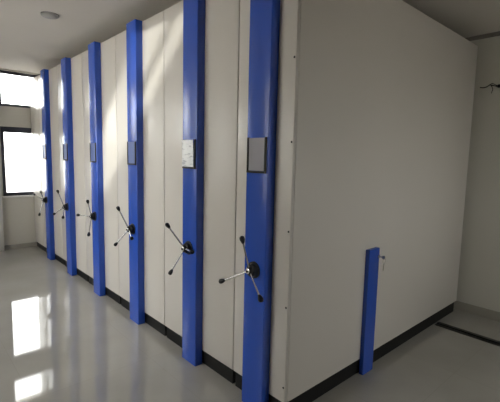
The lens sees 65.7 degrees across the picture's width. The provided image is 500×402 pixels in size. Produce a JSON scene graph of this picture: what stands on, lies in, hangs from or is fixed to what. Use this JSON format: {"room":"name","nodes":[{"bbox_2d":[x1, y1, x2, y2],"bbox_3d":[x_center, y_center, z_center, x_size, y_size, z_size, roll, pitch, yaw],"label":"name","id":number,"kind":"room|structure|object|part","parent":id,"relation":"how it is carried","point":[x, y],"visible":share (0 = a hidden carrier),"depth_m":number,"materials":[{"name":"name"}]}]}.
{"room":"archive storage room","nodes":[
{"label":"archive storage room","id":0,"kind":"room"},
{"bbox_2d":[0,68,39,245],"bbox_3d":[-3.630,-0.600,6.101,5.686,2.890,0.200,-5,9,-42],"label":"wall","id":1,"kind":"structure","parent":0,"point":[18,213],"depth_m":6.03,"materials":[{"name":"paint"}]},
{"bbox_2d":[0,171,3,250],"bbox_3d":[-3.961,-0.543,5.628,0.555,2.809,0.060,-5,9,-42],"label":"trim","id":2,"kind":"structure","parent":1,"relation":"attached to","point":[1,211],"depth_m":5.88,"materials":[{"name":"white paint"}]},
{"bbox_2d":[0,126,33,197],"bbox_3d":[-3.393,-0.616,6.226,1.075,1.085,0.110,-5,9,-42],"label":"window","id":3,"kind":"structure","parent":1,"relation":"in","point":[3,129],"depth_m":5.95,"materials":[{"name":"grey metal"}]},
{"bbox_3d":[-3.392,-0.089,6.271,1.075,0.027,0.070,-5,9,-42],"label":"sill","id":4,"kind":"part","parent":3,"relation":"part of","materials":[{"name":"white stone"}]},
{"bbox_2d":[0,70,37,107],"bbox_3d":[-3.392,-1.718,6.128,1.035,0.527,0.040,-5,9,-42],"label":"window","id":5,"kind":"structure","parent":1,"relation":"in","point":[1,71],"depth_m":5.91,"materials":[{"name":"grey metal"}]},
{"bbox_2d":[4,242,36,249],"bbox_3d":[-3.593,0.735,6.168,5.674,0.125,0.012,-5,9,-42],"label":"baseboard","id":6,"kind":"structure","parent":1,"relation":"attached to","point":[31,244],"depth_m":6.12,"materials":[{"name":"tile"}]},
{"bbox_2d":[0,246,499,401],"bbox_3d":[-0.617,1.324,2.937,6.286,0.312,9.470,-5,9,-42],"label":"floor","id":7,"kind":"structure","parent":0,"point":[61,340],"depth_m":2.97,"materials":[{"name":"concrete"}]},
{"bbox_2d":[29,76,45,251],"bbox_3d":[-2.310,-0.621,6.819,2.605,2.616,0.479,-5,9,-42],"label":"shelving unit","id":8,"kind":"object","parent":7,"relation":"on","point":[34,94],"visible":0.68,"depth_m":5.93,"materials":[{"name":"beige metal"}]},
{"bbox_2d":[33,66,63,264],"bbox_3d":[-1.912,-0.547,6.249,2.789,2.625,0.893,-5,9,-42],"label":"shelving unit","id":9,"kind":"object","parent":7,"relation":"on","point":[47,79],"visible":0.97,"depth_m":5.32,"materials":[{"name":"beige metal"}]},
{"bbox_2d":[53,53,88,281],"bbox_3d":[-1.308,-0.456,5.588,2.789,2.630,0.893,-5,9,-42],"label":"shelving unit","id":10,"kind":"object","parent":7,"relation":"on","point":[69,72],"visible":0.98,"depth_m":4.66,"materials":[{"name":"beige metal"}]},
{"bbox_2d":[76,36,120,303],"bbox_3d":[-0.703,-0.365,4.927,2.789,2.635,0.893,-5,9,-42],"label":"shelving unit","id":11,"kind":"object","parent":7,"relation":"on","point":[99,61],"visible":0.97,"depth_m":4.00,"materials":[{"name":"beige metal"}]},
{"bbox_2d":[114,11,166,335],"bbox_3d":[-0.099,-0.275,4.267,2.789,2.640,0.893,-5,9,-42],"label":"shelving unit","id":12,"kind":"object","parent":7,"relation":"on","point":[139,48],"visible":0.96,"depth_m":3.34,"materials":[{"name":"beige metal"}]},
{"bbox_2d":[164,0,239,383],"bbox_3d":[0.505,-0.184,3.606,2.789,2.646,0.893,-5,9,-42],"label":"shelving unit","id":13,"kind":"object","parent":7,"relation":"on","point":[202,37],"visible":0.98,"depth_m":2.69,"materials":[{"name":"beige metal"}]},
{"bbox_2d":[219,0,477,401],"bbox_3d":[0.996,-0.111,3.070,2.789,2.648,0.554,-5,9,-42],"label":"shelving unit","id":14,"kind":"object","parent":7,"relation":"on","point":[355,116],"visible":1,"depth_m":2.45,"materials":[{"name":"beige metal"}]},
{"bbox_3d":[-0.044,0.220,2.191,0.033,0.046,0.031,-5,9,-42],"label":"knob","id":15,"kind":"part","parent":14,"relation":"part of","materials":[{"name":"black plastic"}]},
{"bbox_3d":[0.055,0.532,2.109,0.032,0.038,0.044,-5,9,-42],"label":"knob","id":16,"kind":"part","parent":14,"relation":"part of","materials":[{"name":"black plastic"}]},
{"bbox_3d":[0.080,-0.099,2.293,0.022,2.532,0.466,-5,9,-42],"label":"panel","id":17,"kind":"part","parent":14,"relation":"part of","materials":[{"name":"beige metal"}]},
{"bbox_2d":[435,322,499,345],"bbox_3d":[2.919,1.340,2.460,0.105,0.029,3.376,-5,9,-42],"label":"rail","id":18,"kind":"object","parent":7,"relation":"on","point":[440,324],"visible":1,"depth_m":3.48,"materials":[{"name":"black metal"}]},
{"bbox_2d":[0,0,499,73],"bbox_3d":[-0.550,-1.616,2.606,6.286,0.150,9.470,-5,9,-42],"label":"ceiling","id":19,"kind":"structure","parent":0,"point":[31,42],"depth_m":3.56,"materials":[{"name":"paint"}]},
{"bbox_2d":[40,11,58,18],"bbox_3d":[-1.784,-1.651,3.454,0.150,0.026,0.150,-5,9,-42],"label":"ceiling fitting","id":20,"kind":"object","parent":19,"relation":"attached to","point":[46,14],"visible":1,"depth_m":3.42,"materials":[{"name":"grey plastic"}]},
{"bbox_2d":[456,36,499,311],"bbox_3d":[1.596,-0.328,4.741,0.200,2.890,9.470,-5,9,-42],"label":"wall","id":21,"kind":"structure","parent":0,"point":[479,266],"depth_m":3.82,"materials":[{"name":"paint"}]},
{"bbox_2d":[454,300,499,321],"bbox_3d":[1.487,1.015,4.821,0.012,0.138,8.870,-5,9,-42],"label":"baseboard","id":22,"kind":"structure","parent":21,"relation":"attached to","point":[480,311],"depth_m":3.92,"materials":[{"name":"tile"}]},
{"bbox_2d":[465,31,499,40],"bbox_3d":[1.542,-1.690,4.509,0.030,0.034,8.870,-5,9,-42],"label":"trim","id":23,"kind":"structure","parent":21,"relation":"attached to","point":[488,35],"depth_m":3.72,"materials":[{"name":"grey paint"}]},
{"bbox_2d":[480,83,499,92],"bbox_3d":[2.397,-1.066,3.605,0.034,0.097,0.472,-5,9,-42],"label":"cable","id":24,"kind":"object","parent":21,"relation":"attached to","point":[498,85],"visible":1,"depth_m":3.69,"materials":[{"name":"black plastic"}]},
{"label":"outside","id":25,"kind":"structure","parent":0,"visible":0},
{"bbox_2d":[6,172,33,191],"bbox_3d":[-6.874,1.574,2.647,70.000,0.300,70.000,-5,9,-42],"label":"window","id":26,"kind":"structure","parent":25,"point":[15,181],"depth_m":24.16,"materials":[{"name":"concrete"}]}
]}

